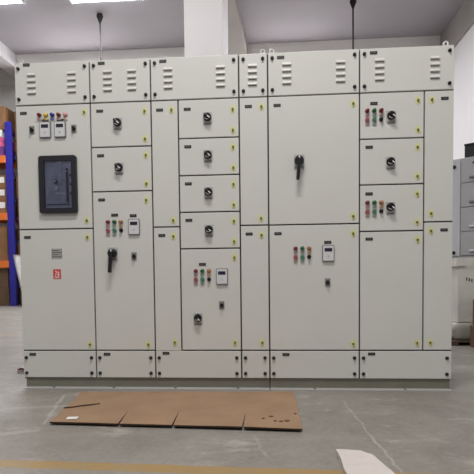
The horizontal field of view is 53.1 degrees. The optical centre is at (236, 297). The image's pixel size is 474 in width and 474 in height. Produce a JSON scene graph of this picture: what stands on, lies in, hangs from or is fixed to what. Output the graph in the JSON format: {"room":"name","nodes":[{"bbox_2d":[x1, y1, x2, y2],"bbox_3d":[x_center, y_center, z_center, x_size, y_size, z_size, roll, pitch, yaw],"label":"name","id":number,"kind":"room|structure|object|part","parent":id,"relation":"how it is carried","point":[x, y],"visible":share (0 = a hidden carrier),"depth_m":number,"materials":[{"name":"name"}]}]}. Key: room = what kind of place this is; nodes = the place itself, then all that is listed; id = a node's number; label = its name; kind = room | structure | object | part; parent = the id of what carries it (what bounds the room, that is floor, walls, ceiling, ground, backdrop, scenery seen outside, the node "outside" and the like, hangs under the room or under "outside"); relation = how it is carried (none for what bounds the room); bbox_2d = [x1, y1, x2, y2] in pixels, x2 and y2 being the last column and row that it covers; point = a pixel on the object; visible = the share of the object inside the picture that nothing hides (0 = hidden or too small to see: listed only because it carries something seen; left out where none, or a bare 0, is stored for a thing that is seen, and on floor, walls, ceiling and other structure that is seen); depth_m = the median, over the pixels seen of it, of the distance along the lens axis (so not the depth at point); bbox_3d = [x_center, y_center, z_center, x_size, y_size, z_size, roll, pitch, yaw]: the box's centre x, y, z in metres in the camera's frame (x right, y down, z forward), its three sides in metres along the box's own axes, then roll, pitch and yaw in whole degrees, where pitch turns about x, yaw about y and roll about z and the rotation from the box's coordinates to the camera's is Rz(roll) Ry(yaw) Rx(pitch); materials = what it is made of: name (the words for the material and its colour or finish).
{"room":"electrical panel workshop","nodes":[
{"label":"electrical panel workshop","id":0,"kind":"room"},
{"bbox_2d":[0,87,20,303],"bbox_3d":[-10.786,-3.173,14.495,9.900,6.800,0.200,0,3,4],"label":"wall","id":1,"kind":"structure","parent":0,"point":[7,94],"depth_m":14.00,"materials":[{"name":"white paint"}]},
{"bbox_2d":[16,36,439,63],"bbox_3d":[-0.189,-3.206,12.648,11.500,6.800,0.200,0,3,4],"label":"wall","id":2,"kind":"structure","parent":0,"point":[418,41],"depth_m":12.34,"materials":[{"name":"white paint"}]},
{"bbox_2d":[0,0,464,69],"bbox_3d":[-2.333,-6.392,6.031,28.000,0.200,26.000,0,3,4],"label":"ceiling","id":3,"kind":"structure","parent":0,"point":[34,26],"depth_m":11.28,"materials":[{"name":"paint"}]},
{"bbox_2d":[0,70,14,86],"bbox_3d":[-11.036,-6.358,14.142,9.500,0.400,0.250,0,3,4],"label":"wall","id":4,"kind":"structure","parent":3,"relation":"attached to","point":[6,80],"depth_m":13.72,"materials":[{"name":"white paint"}]},
{"bbox_2d":[0,41,15,77],"bbox_3d":[-6.807,-5.957,3.654,0.400,0.360,20.600,0,3,4],"label":"beam","id":5,"kind":"structure","parent":3,"relation":"attached to","point":[7,57],"depth_m":12.53,"materials":[{"name":"paint"}]},
{"bbox_2d":[0,0,24,3],"bbox_3d":[-5.162,-6.387,10.213,1.170,0.120,0.150,0,3,4],"label":"ceiling lamp","id":6,"kind":"object","parent":3,"relation":"attached to","point":[1,1],"visible":1,"depth_m":10.21,"materials":[{"name":"white"}]},
{"bbox_2d":[97,13,102,59],"bbox_3d":[-3.132,-5.143,10.930,0.150,2.702,0.150,0,3,4],"label":"rod","id":7,"kind":"object","parent":3,"relation":"hanging from","point":[99,15],"visible":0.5,"depth_m":10.87,"materials":[{"name":"grey metal"}]},
{"bbox_2d":[69,0,143,4],"bbox_3d":[-2.791,-6.410,10.146,1.590,0.120,0.150,0,3,4],"label":"ceiling lamp","id":8,"kind":"object","parent":3,"relation":"attached to","point":[71,1],"visible":1,"depth_m":10.20,"materials":[{"name":"white"}]},
{"bbox_2d":[228,0,247,55],"bbox_3d":[-0.147,-6.329,10.597,0.420,0.380,3.626,0,3,7],"label":"beam","id":9,"kind":"structure","parent":3,"relation":"attached to","point":[237,41],"depth_m":11.02,"materials":[{"name":"white paint"}]},
{"bbox_2d":[350,0,356,48],"bbox_3d":[2.558,-5.184,10.450,0.150,2.702,0.150,0,3,4],"label":"rod","id":10,"kind":"object","parent":3,"relation":"hanging from","point":[352,2],"visible":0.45,"depth_m":10.40,"materials":[{"name":"grey metal"}]},
{"bbox_2d":[440,0,473,47],"bbox_3d":[4.652,-5.867,2.305,0.350,0.670,19.500,0,3,4],"label":"beam","id":11,"kind":"structure","parent":3,"relation":"attached to","point":[462,21],"depth_m":10.80,"materials":[{"name":"white paint"}]},
{"bbox_2d":[0,304,473,473],"bbox_3d":[-2.257,0.561,6.340,28.000,0.120,26.000,0,3,4],"label":"floor","id":12,"kind":"structure","parent":0,"point":[409,432],"depth_m":2.25,"materials":[{"name":"concrete"}]},
{"bbox_2d":[0,121,19,305],"bbox_3d":[-7.667,-2.321,13.562,3.040,5.112,0.760,0,3,4],"label":"rack","id":13,"kind":"object","parent":12,"relation":"on","point":[7,162],"visible":0.49,"depth_m":13.13,"materials":[{"name":"blue metal"}]},
{"bbox_2d":[0,147,15,159],"bbox_3d":[-6.757,-4.053,13.425,0.700,0.262,0.594,0,3,4],"label":"carton","id":14,"kind":"object","parent":13,"relation":"on","point":[2,149],"visible":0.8,"depth_m":13.11,"materials":[{"name":"purple cardboard"}]},
{"bbox_2d":[0,137,14,150],"bbox_3d":[-6.765,-4.314,13.414,0.690,0.258,0.594,0,3,4],"label":"carton","id":15,"kind":"object","parent":14,"relation":"on","point":[2,139],"visible":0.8,"depth_m":13.11,"materials":[{"name":"pink cardboard"}]},
{"bbox_2d":[0,130,12,139],"bbox_3d":[-6.793,-4.543,13.406,0.640,0.198,0.594,0,3,4],"label":"carton","id":16,"kind":"object","parent":15,"relation":"on","point":[2,133],"visible":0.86,"depth_m":13.12,"materials":[{"name":"white cardboard"}]},
{"bbox_2d":[0,106,14,135],"bbox_3d":[-6.797,-4.963,13.387,0.840,0.638,0.594,0,3,4],"label":"carton","id":17,"kind":"object","parent":16,"relation":"on","point":[6,115],"visible":0.56,"depth_m":13.15,"materials":[{"name":"beige cardboard"}]},
{"bbox_2d":[0,201,17,214],"bbox_3d":[-6.736,-2.527,13.492,0.710,0.346,0.597,0,3,4],"label":"carton","id":18,"kind":"object","parent":13,"relation":"on","point":[3,204],"visible":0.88,"depth_m":13.18,"materials":[{"name":"beige cardboard"}]},
{"bbox_2d":[0,188,17,203],"bbox_3d":[-6.740,-2.874,13.476,0.710,0.346,0.597,0,3,4],"label":"carton","id":19,"kind":"object","parent":18,"relation":"on","point":[3,191],"visible":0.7,"depth_m":13.17,"materials":[{"name":"beige cardboard"}]},
{"bbox_2d":[0,175,16,190],"bbox_3d":[-6.743,-3.222,13.460,0.710,0.346,0.597,0,3,4],"label":"carton","id":20,"kind":"object","parent":19,"relation":"on","point":[2,177],"visible":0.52,"depth_m":13.15,"materials":[{"name":"beige cardboard"}]},
{"bbox_2d":[0,227,18,260],"bbox_3d":[-6.680,-1.505,13.535,0.600,0.940,0.594,0,3,4],"label":"carton","id":21,"kind":"object","parent":13,"relation":"on","point":[4,252],"visible":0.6,"depth_m":13.23,"materials":[{"name":"beige cardboard"}]},
{"bbox_2d":[0,287,19,305],"bbox_3d":[-6.689,-0.025,13.603,0.650,0.501,0.594,0,3,4],"label":"carton","id":22,"kind":"object","parent":12,"relation":"on","point":[4,292],"visible":0.71,"depth_m":13.30,"materials":[{"name":"beige cardboard"}]},
{"bbox_2d":[0,269,18,287],"bbox_3d":[-6.704,-0.546,13.580,0.630,0.538,0.594,0,3,4],"label":"carton","id":23,"kind":"object","parent":22,"relation":"on","point":[4,273],"visible":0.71,"depth_m":13.28,"materials":[{"name":"beige cardboard"}]},
{"bbox_2d":[13,255,21,291],"bbox_3d":[-5.577,-0.444,12.561,0.819,1.400,0.234,1,3,34],"label":"sheet","id":24,"kind":"object","parent":12,"relation":"on","point":[17,260],"visible":0.21,"depth_m":12.66,"materials":[{"name":"white"}]},
{"bbox_2d":[23,377,269,389],"bbox_3d":[-0.598,0.567,3.616,1.689,0.072,0.838,0,3,4],"label":"base frame","id":25,"kind":"object","parent":12,"relation":"on","point":[32,382],"visible":0.48,"depth_m":3.23,"materials":[{"name":"paint"}]},
{"bbox_2d":[14,60,96,376],"bbox_3d":[-1.202,-0.549,3.594,0.518,2.172,0.827,0,3,4],"label":"switchgear cubicle","id":26,"kind":"object","parent":25,"relation":"on","point":[54,134],"visible":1,"depth_m":3.21,"materials":[{"name":"paint"}]},
{"bbox_2d":[29,126,34,133],"bbox_3d":[-1.381,-1.126,3.179,0.034,0.050,0.027,0,3,4],"label":"switch","id":27,"kind":"object","parent":26,"relation":"attached to","point":[31,128],"depth_m":3.19,"materials":[{"name":"grey plastic"}]},
{"bbox_2d":[43,113,47,119],"bbox_3d":[-1.282,-1.212,3.168,0.031,0.048,0.026,0,3,4],"label":"lamp","id":28,"kind":"object","parent":26,"relation":"on","point":[45,115],"depth_m":3.18,"materials":[{"name":"yellow plastic"}]},
{"bbox_2d":[14,61,89,105],"bbox_3d":[-1.238,-1.431,3.174,0.509,0.272,0.029,0,3,4],"label":"panel","id":29,"kind":"object","parent":26,"relation":"attached to","point":[56,83],"depth_m":3.17,"materials":[{"name":"grey metal"}]},
{"bbox_3d":[-1.232,-0.877,3.203,0.509,0.820,0.020,0,3,4],"label":"door","id":30,"kind":"part","parent":26,"relation":"part of","materials":[{"name":"paint"}]},
{"bbox_3d":[-1.223,-0.050,3.240,0.509,0.818,0.020,0,3,4],"label":"door","id":31,"kind":"part","parent":26,"relation":"part of","materials":[{"name":"paint"}]},
{"bbox_2d":[56,112,60,119],"bbox_3d":[-1.192,-1.211,3.162,0.031,0.048,0.026,0,3,4],"label":"lamp","id":32,"kind":"object","parent":26,"relation":"on","point":[58,114],"depth_m":3.17,"materials":[{"name":"red plastic"}]},
{"bbox_2d":[71,125,76,131],"bbox_3d":[-1.092,-1.128,3.158,0.034,0.050,0.027,0,3,4],"label":"switch","id":33,"kind":"object","parent":26,"relation":"attached to","point":[73,127],"depth_m":3.17,"materials":[{"name":"grey plastic"}]},
{"bbox_2d":[90,58,156,377],"bbox_3d":[-0.740,-0.528,3.548,0.410,2.126,0.855,0,3,4],"label":"switchgear cubicle","id":34,"kind":"object","parent":25,"relation":"on","point":[121,105],"visible":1,"depth_m":3.17,"materials":[{"name":"paint"}]},
{"bbox_2d":[107,247,117,272],"bbox_3d":[-0.837,-0.250,3.166,0.068,0.170,0.055,0,3,4],"label":"switch","id":35,"kind":"object","parent":34,"relation":"attached to","point":[112,252],"depth_m":3.18,"materials":[{"name":"black plastic"}]},
{"bbox_2d":[113,118,121,129],"bbox_3d":[-0.794,-1.152,3.129,0.060,0.079,0.041,0,3,4],"label":"switch","id":36,"kind":"object","parent":34,"relation":"attached to","point":[117,122],"depth_m":3.13,"materials":[{"name":"grey plastic"}]},
{"bbox_2d":[114,162,123,174],"bbox_3d":[-0.788,-0.858,3.142,0.060,0.079,0.041,0,3,4],"label":"switch","id":37,"kind":"object","parent":34,"relation":"attached to","point":[118,166],"depth_m":3.16,"materials":[{"name":"grey plastic"}]},
{"bbox_2d":[90,58,150,102],"bbox_3d":[-0.775,-1.435,3.141,0.402,0.272,0.029,0,3,4],"label":"panel","id":38,"kind":"object","parent":34,"relation":"attached to","point":[125,80],"depth_m":3.14,"materials":[{"name":"grey metal"}]},
{"bbox_3d":[-0.772,-1.149,3.159,0.402,0.283,0.020,0,3,4],"label":"door","id":39,"kind":"part","parent":34,"relation":"part of","materials":[{"name":"paint"}]},
{"bbox_3d":[-0.769,-0.856,3.172,0.402,0.285,0.020,0,3,4],"label":"door","id":40,"kind":"part","parent":34,"relation":"part of","materials":[{"name":"paint"}]},
{"bbox_3d":[-0.761,-0.175,3.202,0.402,1.061,0.020,0,3,4],"label":"door","id":41,"kind":"part","parent":34,"relation":"part of","materials":[{"name":"paint"}]},
{"bbox_2d":[131,252,136,259],"bbox_3d":[-0.691,-0.276,3.169,0.034,0.050,0.027,0,3,4],"label":"switch","id":42,"kind":"object","parent":34,"relation":"attached to","point":[133,254],"depth_m":3.18,"materials":[{"name":"grey plastic"}]},
{"bbox_2d":[151,55,241,377],"bbox_3d":[-0.244,-0.532,3.520,0.583,2.126,0.841,0,3,4],"label":"switchgear cubicle","id":43,"kind":"object","parent":25,"relation":"on","point":[195,99],"visible":1,"depth_m":3.14,"materials":[{"name":"paint"}]},
{"bbox_3d":[-0.474,-0.883,3.150,0.172,0.820,0.020,0,3,4],"label":"door","id":44,"kind":"part","parent":43,"relation":"part of","materials":[{"name":"paint"}]},
{"bbox_3d":[-0.465,-0.052,3.187,0.172,0.825,0.020,0,3,4],"label":"door","id":45,"kind":"part","parent":43,"relation":"part of","materials":[{"name":"paint"}]},
{"bbox_2d":[151,55,237,100],"bbox_3d":[-0.280,-1.439,3.106,0.574,0.272,0.029,0,3,4],"label":"panel","id":46,"kind":"object","parent":43,"relation":"attached to","point":[193,78],"depth_m":3.10,"materials":[{"name":"grey metal"}]},
{"bbox_2d":[193,313,202,324],"bbox_3d":[-0.262,0.146,3.151,0.060,0.079,0.041,0,3,4],"label":"switch","id":47,"kind":"object","parent":43,"relation":"attached to","point":[197,317],"depth_m":3.17,"materials":[{"name":"grey plastic"}]},
{"bbox_2d":[203,112,211,124],"bbox_3d":[-0.195,-1.171,3.087,0.060,0.079,0.041,0,3,4],"label":"switch","id":48,"kind":"object","parent":43,"relation":"attached to","point":[207,116],"depth_m":3.10,"materials":[{"name":"grey plastic"}]},
{"bbox_2d":[203,150,212,161],"bbox_3d":[-0.192,-0.928,3.097,0.060,0.079,0.041,0,3,4],"label":"switch","id":49,"kind":"object","parent":43,"relation":"attached to","point":[207,154],"depth_m":3.11,"materials":[{"name":"grey plastic"}]},
{"bbox_2d":[204,187,212,198],"bbox_3d":[-0.190,-0.687,3.108,0.060,0.079,0.041,0,3,4],"label":"switch","id":50,"kind":"object","parent":43,"relation":"attached to","point":[208,191],"depth_m":3.12,"materials":[{"name":"grey plastic"}]},
{"bbox_2d":[204,225,213,236],"bbox_3d":[-0.187,-0.440,3.119,0.060,0.079,0.041,0,3,4],"label":"switch","id":51,"kind":"object","parent":43,"relation":"attached to","point":[208,229],"depth_m":3.13,"materials":[{"name":"grey plastic"}]},
{"bbox_3d":[-0.183,-0.927,3.127,0.393,0.233,0.020,0,3,4],"label":"door","id":52,"kind":"part","parent":43,"relation":"part of","materials":[{"name":"paint"}]},
{"bbox_3d":[-0.186,-1.174,3.116,0.393,0.243,0.020,0,3,4],"label":"door","id":53,"kind":"part","parent":43,"relation":"part of","materials":[{"name":"paint"}]},
{"bbox_3d":[-0.178,-0.445,3.149,0.393,0.232,0.020,0,3,4],"label":"door","id":54,"kind":"part","parent":43,"relation":"part of","materials":[{"name":"paint"}]},
{"bbox_3d":[-0.181,-0.685,3.138,0.393,0.232,0.020,0,3,4],"label":"door","id":55,"kind":"part","parent":43,"relation":"part of","materials":[{"name":"paint"}]},
{"bbox_3d":[-0.173,0.015,3.169,0.393,0.671,0.020,0,3,4],"label":"door","id":56,"kind":"part","parent":43,"relation":"part of","materials":[{"name":"paint"}]},
{"bbox_2d":[219,301,223,308],"bbox_3d":[-0.102,0.051,3.142,0.034,0.050,0.027,0,3,4],"label":"switch","id":57,"kind":"object","parent":43,"relation":"attached to","point":[221,303],"depth_m":3.15,"materials":[{"name":"grey plastic"}]},
{"bbox_2d":[239,49,269,377],"bbox_3d":[0.142,-0.559,3.505,0.188,2.172,0.814,0,3,4],"label":"switchgear cubicle","id":58,"kind":"object","parent":25,"relation":"on","point":[253,68],"visible":1,"depth_m":3.11,"materials":[{"name":"paint"}]},
{"bbox_2d":[239,53,266,97],"bbox_3d":[0.105,-1.442,3.079,0.179,0.272,0.029,0,3,4],"label":"panel","id":59,"kind":"object","parent":58,"relation":"attached to","point":[252,67],"depth_m":3.07,"materials":[{"name":"grey metal"}]},
{"bbox_3d":[0.111,-0.888,3.109,0.179,0.819,0.020,0,3,4],"label":"door","id":60,"kind":"part","parent":58,"relation":"part of","materials":[{"name":"paint"}]},
{"bbox_3d":[0.120,-0.061,3.145,0.179,0.819,0.020,0,3,4],"label":"door","id":61,"kind":"part","parent":58,"relation":"part of","materials":[{"name":"paint"}]},
{"bbox_2d":[50,391,301,429],"bbox_3d":[-0.357,0.629,2.723,1.403,0.022,0.779,0,3,4],"label":"cardboard sheet","id":62,"kind":"object","parent":12,"relation":"on","point":[278,410],"visible":1,"depth_m":2.66,"materials":[{"name":"brown cardboard"}]},
{"bbox_2d":[184,0,227,56],"bbox_3d":[-0.513,-3.022,8.590,0.660,6.800,1.050,0,3,4],"label":"column","id":63,"kind":"structure","parent":12,"relation":"on","point":[205,21],"depth_m":8.00,"materials":[{"name":"white paint"}]},
{"bbox_2d":[270,378,451,390],"bbox_3d":[0.834,0.556,3.516,1.169,0.072,0.838,0,3,4],"label":"base frame","id":64,"kind":"object","parent":12,"relation":"on","point":[314,384],"visible":0.54,"depth_m":3.14,"materials":[{"name":"paint"}]},
{"bbox_2d":[267,49,358,377],"bbox_3d":[0.526,-0.561,3.458,0.586,2.172,0.855,0,3,4],"label":"switchgear cubicle","id":65,"kind":"object","parent":64,"relation":"on","point":[313,96],"visible":1,"depth_m":3.09,"materials":[{"name":"paint"}]},
{"bbox_2d":[293,246,297,253],"bbox_3d":[0.383,-0.311,3.093,0.031,0.048,0.026,0,3,4],"label":"lamp","id":66,"kind":"object","parent":65,"relation":"on","point":[295,248],"depth_m":3.10,"materials":[{"name":"red plastic"}]},
{"bbox_2d":[294,154,303,179],"bbox_3d":[0.402,-0.841,3.053,0.068,0.170,0.055,0,3,4],"label":"switch","id":67,"kind":"object","parent":65,"relation":"attached to","point":[298,158],"depth_m":3.07,"materials":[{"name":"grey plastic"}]},
{"bbox_2d":[268,49,358,96],"bbox_3d":[0.491,-1.445,3.052,0.578,0.272,0.029,0,3,4],"label":"panel","id":68,"kind":"object","parent":65,"relation":"attached to","point":[330,73],"depth_m":3.05,"materials":[{"name":"grey metal"}]},
{"bbox_3d":[0.497,-0.891,3.082,0.578,0.820,0.020,0,3,4],"label":"door","id":69,"kind":"part","parent":65,"relation":"part of","materials":[{"name":"paint"}]},
{"bbox_3d":[0.506,-0.063,3.118,0.578,0.818,0.020,0,3,4],"label":"door","id":70,"kind":"part","parent":65,"relation":"part of","materials":[{"name":"paint"}]},
{"bbox_2d":[325,278,329,285],"bbox_3d":[0.592,-0.099,3.087,0.034,0.050,0.027,0,3,4],"label":"switch","id":71,"kind":"object","parent":65,"relation":"attached to","point":[327,280],"depth_m":3.09,"materials":[{"name":"grey plastic"}]},
{"bbox_2d":[359,41,453,378],"bbox_3d":[1.114,-0.566,3.424,0.590,2.172,0.841,0,3,4],"label":"switchgear cubicle","id":72,"kind":"object","parent":64,"relation":"on","point":[406,94],"visible":1,"depth_m":3.05,"materials":[{"name":"paint"}]},
{"bbox_2d":[365,200,369,207],"bbox_3d":[0.840,-0.601,3.048,0.031,0.048,0.026,0,3,4],"label":"lamp","id":73,"kind":"object","parent":72,"relation":"on","point":[367,202],"depth_m":3.06,"materials":[{"name":"red plastic"}]},
{"bbox_2d":[365,108,369,115],"bbox_3d":[0.832,-1.183,3.022,0.031,0.048,0.026,0,3,4],"label":"lamp","id":74,"kind":"object","parent":72,"relation":"on","point":[367,110],"depth_m":3.03,"materials":[{"name":"red plastic"}]},
{"bbox_2d":[372,200,376,207],"bbox_3d":[0.884,-0.602,3.045,0.031,0.048,0.026,0,3,4],"label":"lamp","id":75,"kind":"object","parent":72,"relation":"on","point":[374,202],"depth_m":3.05,"materials":[{"name":"green plastic"}]},
{"bbox_2d":[372,108,376,115],"bbox_3d":[0.876,-1.183,3.019,0.031,0.048,0.026,0,3,4],"label":"lamp","id":76,"kind":"object","parent":72,"relation":"on","point":[374,110],"depth_m":3.03,"materials":[{"name":"green plastic"}]},
{"bbox_2d":[379,200,383,207],"bbox_3d":[0.928,-0.602,3.041,0.031,0.048,0.026,0,3,4],"label":"lamp","id":77,"kind":"object","parent":72,"relation":"on","point":[381,202],"depth_m":3.05,"materials":[{"name":"orange plastic"}]},
{"bbox_2d":[379,108,383,115],"bbox_3d":[0.920,-1.183,3.016,0.031,0.048,0.026,0,3,4],"label":"lamp","id":78,"kind":"object","parent":72,"relation":"on","point":[381,110],"depth_m":3.02,"materials":[{"name":"red plastic"}]},
{"bbox_2d":[386,202,394,213],"bbox_3d":[0.986,-0.573,3.031,0.060,0.079,0.041,0,3,4],"label":"switch","id":79,"kind":"object","parent":72,"relation":"attached to","point":[390,206],"depth_m":3.04,"materials":[{"name":"grey plastic"}]},
{"bbox_2d":[386,157,394,168],"bbox_3d":[0.982,-0.860,3.018,0.060,0.079,0.041,0,3,4],"label":"switch","id":80,"kind":"object","parent":72,"relation":"attached to","point":[390,161],"depth_m":3.03,"materials":[{"name":"grey plastic"}]},
{"bbox_2d":[386,110,395,122],"bbox_3d":[0.982,-1.150,3.005,0.060,0.079,0.041,0,3,4],"label":"switch","id":81,"kind":"object","parent":72,"relation":"attached to","point":[390,114],"depth_m":3.02,"materials":[{"name":"grey plastic"}]},
{"bbox_3d":[1.001,-0.041,3.085,0.396,0.766,0.020,0,3,4],"label":"door","id":82,"kind":"part","parent":72,"relation":"part of","materials":[{"name":"paint"}]},
{"bbox_3d":[0.995,-0.577,3.061,0.396,0.289,0.020,0,3,4],"label":"door","id":83,"kind":"part","parent":72,"relation":"part of","materials":[{"name":"paint"}]},
{"bbox_3d":[0.992,-0.871,3.048,0.396,0.282,0.020,0,3,4],"label":"door","id":84,"kind":"part","parent":72,"relation":"part of","materials":[{"name":"paint"}]},
{"bbox_3d":[0.989,-1.163,3.035,0.396,0.283,0.020,0,3,4],"label":"door","id":85,"kind":"part","parent":72,"relation":"part of","materials":[{"name":"paint"}]},
{"bbox_2d":[360,45,453,92],"bbox_3d":[1.078,-1.449,3.011,0.581,0.272,0.029,0,3,4],"label":"panel","id":86,"kind":"object","parent":72,"relation":"attached to","point":[422,69],"depth_m":3.01,"materials":[{"name":"grey metal"}]},
{"bbox_3d":[1.295,-0.070,3.063,0.176,0.820,0.020,0,3,4],"label":"door","id":87,"kind":"part","parent":72,"relation":"part of","materials":[{"name":"paint"}]},
{"bbox_3d":[1.286,-0.898,3.026,0.176,0.818,0.020,0,3,4],"label":"door","id":88,"kind":"part","parent":72,"relation":"part of","materials":[{"name":"paint"}]},
{"bbox_2d":[336,449,394,473],"bbox_3d":[0.491,0.655,1.811,0.182,0.035,0.348,0,3,4],"label":"scrap","id":89,"kind":"object","parent":12,"relation":"on","point":[351,461],"visible":1,"depth_m":1.83,"materials":[{"name":"white paper"}]},
{"bbox_2d":[451,339,469,345],"bbox_3d":[2.597,0.471,5.246,0.640,0.050,0.545,0,3,4],"label":"pallet","id":90,"kind":"object","parent":12,"relation":"on","point":[453,342],"visible":0.22,"depth_m":5.00,"materials":[{"name":"brown wood"}]},
{"bbox_2d":[451,321,472,339],"bbox_3d":[2.596,0.358,5.247,0.572,0.175,0.494,0,3,4],"label":"wrapped bundle","id":91,"kind":"object","parent":90,"relation":"on","point":[460,330],"visible":0.46,"depth_m":5.03,"materials":[{"name":"grey plastic"}]},
{"bbox_2d":[452,258,473,321],"bbox_3d":[2.647,-0.085,5.309,0.528,0.700,0.394,0,3,4],"label":"enclosure","id":92,"kind":"object","parent":91,"relation":"on","point":[462,268],"visible":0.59,"depth_m":5.16,"materials":[{"name":"white metal"}]},
{"bbox_2d":[452,156,473,257],"bbox_3d":[3.508,-0.621,5.612,1.700,2.180,0.650,2,3,42],"label":"tall cabinet","id":93,"kind":"object","parent":92,"relation":"on","point":[463,168],"visible":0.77,"depth_m":5.83,"materials":[{"name":"grey metal"}]},
{"bbox_3d":[3.322,-0.030,5.427,1.684,0.920,0.020,2,3,42],"label":"panel","id":94,"kind":"part","parent":93,"relation":"part of","materials":[{"name":"grey metal"}]},
{"bbox_3d":[3.067,-0.655,5.621,0.780,0.290,0.023,2,3,42],"label":"drawer","id":95,"kind":"part","parent":93,"relation":"part of","materials":[{"name":"grey metal"}]},
{"bbox_3d":[3.064,-0.952,5.608,0.780,0.290,0.023,2,3,42],"label":"drawer","id":96,"kind":"part","parent":93,"relation":"part of","materials":[{"name":"grey metal"}]},
{"bbox_3d":[3.061,-1.249,5.595,0.780,0.290,0.023,2,3,42],"label":"drawer","id":97,"kind":"part","parent":93,"relation":"part of","materials":[{"name":"grey metal"}]},
{"bbox_3d":[3.057,-1.546,5.582,0.780,0.290,0.023,2,3,42],"label":"drawer","id":98,"kind":"part","parent":93,"relation":"part of","materials":[{"name":"grey metal"}]},
{"bbox_2d":[464,143,473,157],"bbox_3d":[3.202,-1.818,5.863,0.630,0.195,0.390,2,3,42],"label":"box","id":99,"kind":"object","parent":93,"relation":"on","point":[469,148],"visible":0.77,"depth_m":5.89,"materials":[{"name":"black plastic"}]},
{"bbox_2d":[470,325,473,346],"bbox_3d":[2.606,0.404,4.774,0.375,0.226,0.334,0,3,4],"label":"carton","id":100,"kind":"object","parent":12,"relation":"on","point":[471,326],"visible":1,"depth_m":4.89,"materials":[{"name":"beige cardboard"}]},
{"bbox_3d":[-6.000,-0.083,13.637,0.200,0.598,0.524,0,3,4],"label":"carton","id":101,"kind":"object","parent":12,"relation":"on","visible":0},
{"bbox_3d":[-5.992,-0.682,13.610,0.200,0.598,0.524,0,3,4],"label":"carton","id":102,"kind":"object","parent":101,"relation":"on","visible":0},
{"bbox_3d":[-6.033,-1.281,13.585,0.200,0.598,0.524,0,3,4],"label":"carton","id":103,"kind":"object","parent":102,"relation":"on","visible":0},
{"bbox_3d":[-6.008,-1.881,13.557,0.200,0.598,0.524,0,3,4],"label":"carton","id":104,"kind":"object","parent":103,"relation":"on","visible":0},
{"bbox_3d":[-6.021,-2.480,13.530,0.200,0.598,0.524,0,3,4],"label":"carton","id":105,"kind":"object","parent":104,"relation":"on","visible":0},
{"bbox_2d":[16,177,18,198],"bbox_3d":[-6.050,-3.079,13.505,0.200,0.598,0.524,0,3,4],"label":"carton","id":106,"kind":"object","parent":105,"relation":"on","point":[16,177],"visible":0.16,"depth_m":13.25,"materials":[{"name":"beige cardboard"}]},
{"bbox_3d":[-6.020,-3.679,13.476,0.200,0.598,0.524,0,3,4],"label":"carton","id":107,"kind":"object","parent":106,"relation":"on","visible":0},
{"bbox_2d":[15,133,16,154],"bbox_3d":[-6.053,-4.278,13.451,0.200,0.598,0.524,0,3,4],"label":"carton","id":108,"kind":"object","parent":107,"relation":"on","point":[15,133],"visible":0.17,"depth_m":13.19,"materials":[{"name":"beige cardboard"}]},
{"bbox_2d":[453,24,473,159],"bbox_3d":[4.720,-2.805,2.439,0.280,6.800,19.500,0,3,4],"label":"wall","id":109,"kind":"structure","parent":0,"point":[463,118],"depth_m":10.77,"materials":[{"name":"white paint"}]}
]}

